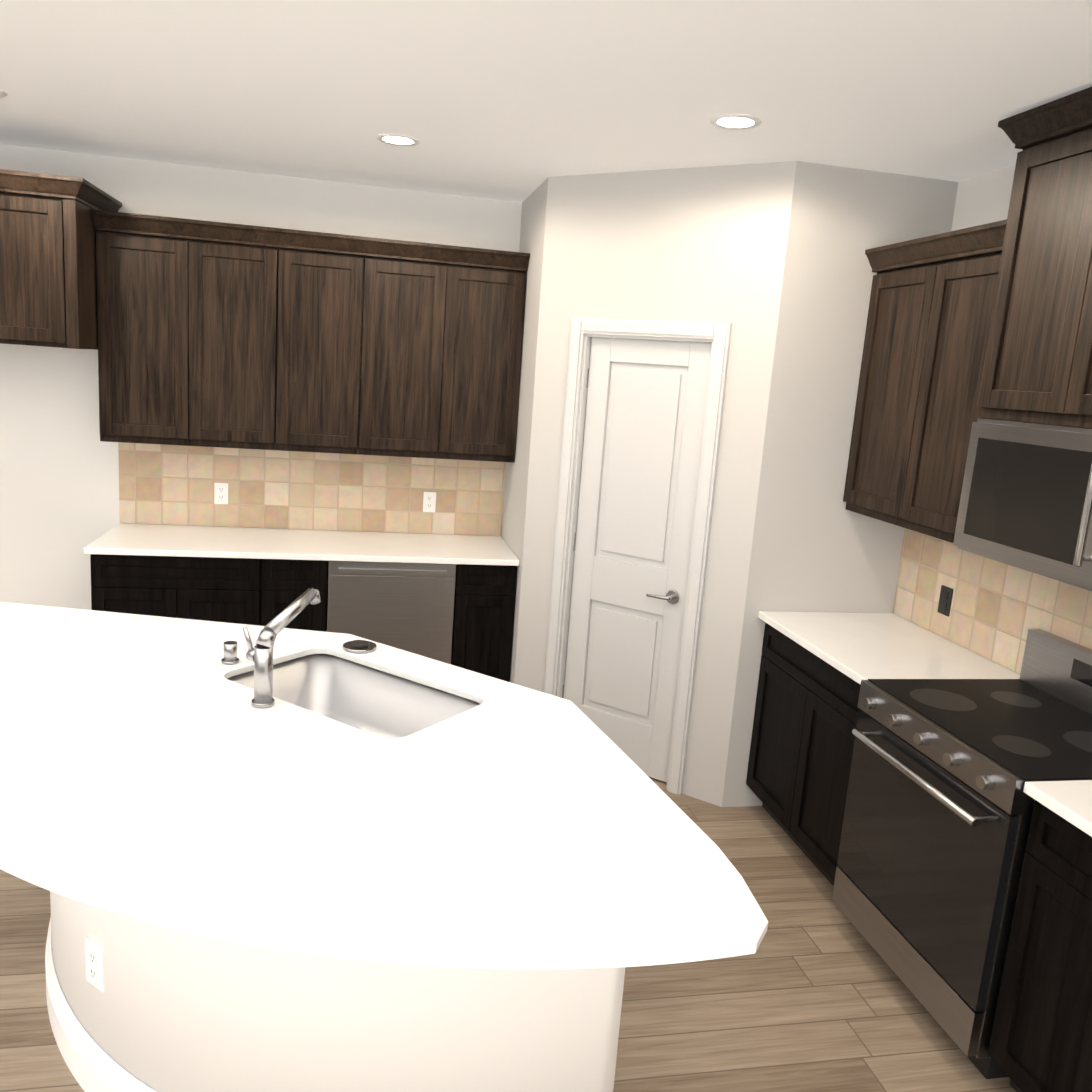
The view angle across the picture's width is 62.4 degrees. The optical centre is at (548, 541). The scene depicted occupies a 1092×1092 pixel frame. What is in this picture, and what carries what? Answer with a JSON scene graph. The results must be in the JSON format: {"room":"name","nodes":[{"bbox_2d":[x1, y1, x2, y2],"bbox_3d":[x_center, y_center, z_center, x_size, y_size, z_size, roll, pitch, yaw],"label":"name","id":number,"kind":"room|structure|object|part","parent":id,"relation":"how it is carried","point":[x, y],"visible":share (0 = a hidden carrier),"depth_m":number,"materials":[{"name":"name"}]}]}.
{"room":"kitchen","nodes":[
{"label":"kitchen","id":0,"kind":"room"},
{"bbox_2d":[0,144,521,609],"bbox_3d":[-2.454,-0.567,4.707,7.840,2.743,0.120,2,11,-12],"label":"wall","id":1,"kind":"structure","parent":0,"point":[59,485],"depth_m":4.66,"materials":[{"name":"white paint"}]},
{"bbox_2d":[96,231,277,449],"bbox_3d":[-1.777,-0.985,4.524,0.819,0.983,0.326,2,11,-12],"label":"upper cabinet","id":2,"kind":"object","parent":1,"relation":"attached to","point":[187,342],"visible":1,"depth_m":4.37,"materials":[{"name":"brown wood"}]},
{"bbox_2d":[0,169,529,349],"bbox_3d":[-1.600,-1.249,4.336,3.025,0.720,0.653,2,11,-12],"label":"upper cabinet","id":3,"kind":"object","parent":1,"relation":"attached to","point":[48,288],"depth_m":3.99,"materials":[{"name":"brown wood"}]},
{"bbox_3d":[-2.557,-1.593,4.070,1.022,0.084,0.653,2,11,-12],"label":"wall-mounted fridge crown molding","id":4,"kind":"part","parent":3,"relation":"part of","materials":[{"name":"brown wood"}]},
{"bbox_3d":[-1.134,-1.484,4.530,2.048,0.084,0.373,2,11,-12],"label":"crown molding","id":5,"kind":"part","parent":3,"relation":"part of","materials":[{"name":"brown wood"}]},
{"bbox_2d":[118,442,505,535],"bbox_3d":[-1.255,-0.290,4.939,2.038,0.456,0.010,2,11,-12],"label":"tile backsplash","id":6,"kind":"structure","parent":1,"relation":"attached to","point":[166,484],"depth_m":4.92,"materials":[{"name":"beige tile"}]},
{"bbox_2d":[214,483,227,503],"bbox_3d":[-1.754,-0.258,4.833,0.070,0.114,0.009,2,11,-12],"label":"electrical outlet","id":7,"kind":"object","parent":6,"relation":"attached to","point":[220,493],"visible":1,"depth_m":4.83,"materials":[{"name":"white plastic"}]},
{"bbox_2d":[423,492,435,511],"bbox_3d":[-0.669,-0.222,5.063,0.070,0.114,0.009,2,11,-12],"label":"electrical outlet","id":8,"kind":"object","parent":6,"relation":"attached to","point":[429,501],"visible":1,"depth_m":5.06,"materials":[{"name":"white plastic"}]},
{"bbox_2d":[275,248,363,454],"bbox_3d":[-1.176,-0.965,4.651,0.408,0.983,0.326,2,11,-12],"label":"upper cabinet","id":9,"kind":"object","parent":1,"relation":"attached to","point":[319,320],"visible":1,"depth_m":4.50,"materials":[{"name":"brown wood"}]},
{"bbox_2d":[358,256,526,462],"bbox_3d":[-0.576,-0.945,4.779,0.818,0.983,0.326,2,11,-12],"label":"upper cabinet","id":10,"kind":"object","parent":1,"relation":"attached to","point":[441,350],"visible":1,"depth_m":4.62,"materials":[{"name":"brown wood"}]},
{"bbox_2d":[0,776,1015,1091],"bbox_3d":[-1.793,1.557,1.257,7.840,0.050,7.840,2,11,-12],"label":"floor","id":11,"kind":"structure","parent":0,"point":[812,994],"depth_m":2.73,"materials":[{"name":"brown wood"}]},
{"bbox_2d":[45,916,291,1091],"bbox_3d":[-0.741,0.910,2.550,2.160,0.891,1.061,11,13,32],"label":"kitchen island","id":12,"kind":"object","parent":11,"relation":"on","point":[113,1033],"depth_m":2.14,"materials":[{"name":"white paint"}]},
{"bbox_2d":[85,935,106,992],"bbox_3d":[-1.099,1.024,2.187,0.072,0.116,0.013,11,13,32],"label":"outlet","id":13,"kind":"object","parent":12,"relation":"attached to","point":[95,949],"depth_m":2.18,"materials":[{"name":"white plastic"}]},
{"bbox_3d":[-0.885,1.298,2.443,2.160,0.150,0.636,11,13,32],"label":"baseboard","id":14,"kind":"part","parent":12,"relation":"part of","materials":[{"name":"white"}]},
{"bbox_2d":[0,602,767,1091],"bbox_3d":[-0.819,0.470,2.377,2.896,0.022,1.452,11,13,32],"label":"island countertop","id":15,"kind":"structure","parent":12,"relation":"on","point":[464,903],"depth_m":1.93,"materials":[{"name":"white stone"}]},
{"bbox_2d":[240,588,320,707],"bbox_3d":[-0.733,0.288,2.529,0.102,0.289,0.256,11,13,32],"label":"faucet","id":16,"kind":"object","parent":15,"relation":"on","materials":[{"name":"silver metal"}]},
{"bbox_2d":[216,644,487,743],"bbox_3d":[-0.585,0.547,2.668,0.794,0.228,0.494,11,13,32],"label":"sink","id":17,"kind":"object","parent":15,"relation":"in","point":[391,704],"depth_m":2.90,"materials":[{"name":"silver metal"}]},
{"bbox_2d":[90,554,261,625],"bbox_3d":[-1.854,0.437,4.647,0.763,0.883,0.616,2,11,-12],"label":"base cabinet","id":18,"kind":"object","parent":11,"relation":"on","point":[226,590],"visible":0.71,"depth_m":4.30,"materials":[{"name":"brown wood"}]},
{"bbox_2d":[84,523,518,565],"bbox_3d":[-1.209,0.012,4.674,2.038,0.030,0.651,2,11,-12],"label":"countertop","id":19,"kind":"structure","parent":18,"relation":"on","point":[217,541],"depth_m":4.56,"materials":[{"name":"white stone"}]},
{"bbox_2d":[261,559,327,631],"bbox_3d":[-1.326,0.455,4.759,0.313,0.883,0.616,2,11,-12],"label":"base cabinet","id":20,"kind":"object","parent":11,"relation":"on","point":[285,583],"visible":0.44,"depth_m":4.41,"materials":[{"name":"brown wood"}]},
{"bbox_2d":[327,561,455,663],"bbox_3d":[-0.860,0.474,4.841,0.630,0.881,0.638,2,11,-12],"label":"dishwasher","id":21,"kind":"object","parent":11,"relation":"on","point":[408,607],"visible":0.52,"depth_m":4.52,"materials":[{"name":"silver metal"}]},
{"bbox_2d":[451,564,516,681],"bbox_3d":[-0.401,0.485,4.955,0.311,0.883,0.616,2,11,-12],"label":"base cabinet","id":22,"kind":"object","parent":11,"relation":"on","point":[483,614],"visible":0.62,"depth_m":4.64,"materials":[{"name":"brown wood"}]},
{"bbox_2d":[746,622,860,885],"bbox_3d":[1.293,0.858,3.638,0.616,0.883,0.864,2,11,-12],"label":"base cabinet","id":23,"kind":"object","parent":11,"relation":"on","point":[807,709],"visible":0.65,"depth_m":3.54,"materials":[{"name":"brown wood"}]},
{"bbox_2d":[758,611,1019,684],"bbox_3d":[1.309,0.409,3.549,0.651,0.030,0.865,2,11,-12],"label":"countertop","id":24,"kind":"structure","parent":23,"relation":"on","point":[857,647],"depth_m":3.47,"materials":[{"name":"white stone"}]},
{"bbox_2d":[832,629,1091,1078],"bbox_3d":[1.404,0.908,2.821,0.713,1.103,0.756,2,11,-12],"label":"range","id":25,"kind":"object","parent":11,"relation":"on","point":[939,805],"visible":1,"depth_m":2.69,"materials":[{"name":"silver metal"}]},
{"bbox_2d":[988,800,1091,1091],"bbox_3d":[1.613,1.175,2.079,0.616,0.883,0.846,2,11,-12],"label":"base cabinet","id":26,"kind":"object","parent":11,"relation":"on","point":[1041,1038],"visible":0.83,"depth_m":2.28,"materials":[{"name":"brown wood"}]},
{"bbox_2d":[1023,780,1091,836],"bbox_3d":[1.629,0.727,1.987,0.651,0.030,0.855,2,11,-12],"label":"countertop","id":27,"kind":"structure","parent":26,"relation":"on","point":[1070,802],"depth_m":2.25,"materials":[{"name":"white stone"}]},
{"bbox_2d":[501,178,547,682],"bbox_3d":[-0.117,-0.410,4.781,0.110,2.743,0.720,2,11,-12],"label":"wall","id":28,"kind":"structure","parent":0,"point":[533,219],"depth_m":4.58,"materials":[{"name":"grey paint"}]},
{"bbox_2d":[0,0,1091,202],"bbox_3d":[-1.593,-1.180,0.740,7.840,0.050,7.840,2,11,-12],"label":"ceiling","id":29,"kind":"structure","parent":0,"point":[520,101],"depth_m":2.83,"materials":[{"name":"white paint"}]},
{"bbox_2d":[0,90,7,97],"bbox_3d":[-2.123,-1.685,3.370,0.176,0.007,0.176,2,11,-12],"label":"recessed light","id":30,"kind":"object","parent":29,"relation":"in","point":[3,94],"visible":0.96,"depth_m":3.40,"materials":[{"name":"white"}]},
{"bbox_2d":[376,134,419,145],"bbox_3d":[-0.613,-1.631,3.670,0.176,0.007,0.176,2,11,-12],"label":"recessed light","id":31,"kind":"object","parent":29,"relation":"in","point":[396,139],"visible":0.96,"depth_m":3.66,"materials":[{"name":"white"}]},
{"bbox_2d":[710,114,761,129],"bbox_3d":[0.636,-1.427,3.073,0.176,0.007,0.176,2,11,-12],"label":"recessed light","id":32,"kind":"object","parent":29,"relation":"in","point":[735,122],"visible":1,"depth_m":3.06,"materials":[{"name":"white"}]},
{"bbox_2d":[514,161,795,806],"bbox_3d":[0.418,-0.253,4.156,1.214,2.743,0.110,11,13,32],"label":"wall","id":33,"kind":"structure","parent":0,"point":[701,244],"depth_m":3.94,"materials":[{"name":"grey paint"}]},
{"bbox_2d":[562,337,711,781],"bbox_3d":[0.372,0.094,4.190,0.634,2.020,0.094,11,13,32],"label":"pantry door","id":34,"kind":"structure","parent":33,"relation":"in","point":[644,417],"depth_m":4.18,"materials":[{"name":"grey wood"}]},
{"bbox_2d":[544,318,731,794],"bbox_3d":[0.388,0.057,4.203,0.784,2.114,0.137,11,13,32],"label":"door frame","id":35,"kind":"structure","parent":33,"relation":"attached to","point":[583,331],"depth_m":4.09,"materials":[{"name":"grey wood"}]},
{"bbox_2d":[722,161,957,806],"bbox_3d":[1.216,-0.151,3.925,0.720,2.743,0.110,2,11,-12],"label":"wall","id":36,"kind":"structure","parent":0,"point":[817,546],"depth_m":3.77,"materials":[{"name":"grey paint"}]},
{"bbox_2d":[951,165,1015,230],"bbox_3d":[2.093,0.326,1.740,0.120,2.743,7.720,2,11,-12],"label":"wall","id":37,"kind":"structure","parent":0,"point":[982,199],"depth_m":3.54,"materials":[{"name":"white paint"}]},
{"bbox_2d":[843,219,1006,542],"bbox_3d":[1.517,-0.573,3.390,0.373,1.068,0.867,2,11,-12],"label":"upper cabinet","id":38,"kind":"object","parent":37,"relation":"attached to","point":[917,411],"depth_m":3.34,"materials":[{"name":"brown wood"}]},
{"bbox_3d":[1.552,-1.055,3.300,0.373,0.084,0.867,2,11,-12],"label":"crown molding","id":39,"kind":"part","parent":38,"relation":"part of","materials":[{"name":"brown wood"}]},
{"bbox_2d":[893,528,1091,673],"bbox_3d":[1.801,0.337,2.792,0.010,0.460,2.486,2,11,-12],"label":"tile backsplash","id":40,"kind":"structure","parent":37,"relation":"attached to","point":[998,610],"depth_m":3.44,"materials":[{"name":"beige tile"}]},
{"bbox_2d":[937,585,952,616],"bbox_3d":[1.609,0.240,3.664,0.009,0.114,0.070,2,11,-12],"label":"electrical outlet","id":41,"kind":"object","parent":40,"relation":"attached to","point":[945,599],"visible":1,"depth_m":3.66,"materials":[{"name":"black plastic"}]},
{"bbox_2d":[978,87,1091,428],"bbox_3d":[1.670,-0.773,2.533,0.443,0.913,0.854,2,11,-12],"label":"upper cabinet","id":42,"kind":"object","parent":37,"relation":"attached to","point":[1037,368],"depth_m":2.66,"materials":[{"name":"brown wood"}]},
{"bbox_2d":[953,418,1091,590],"bbox_3d":[1.609,-0.110,2.656,0.436,0.438,0.754,2,11,-12],"label":"over-the-range microwave","id":43,"kind":"object","parent":42,"relation":"attached to","point":[1026,500],"visible":1,"depth_m":2.67,"materials":[{"name":"silver metal"}]},
{"bbox_3d":[1.699,-1.179,2.457,0.443,0.084,0.854,2,11,-12],"label":"microwave crown molding","id":44,"kind":"part","parent":42,"relation":"part of","materials":[{"name":"brown wood"}]}
]}

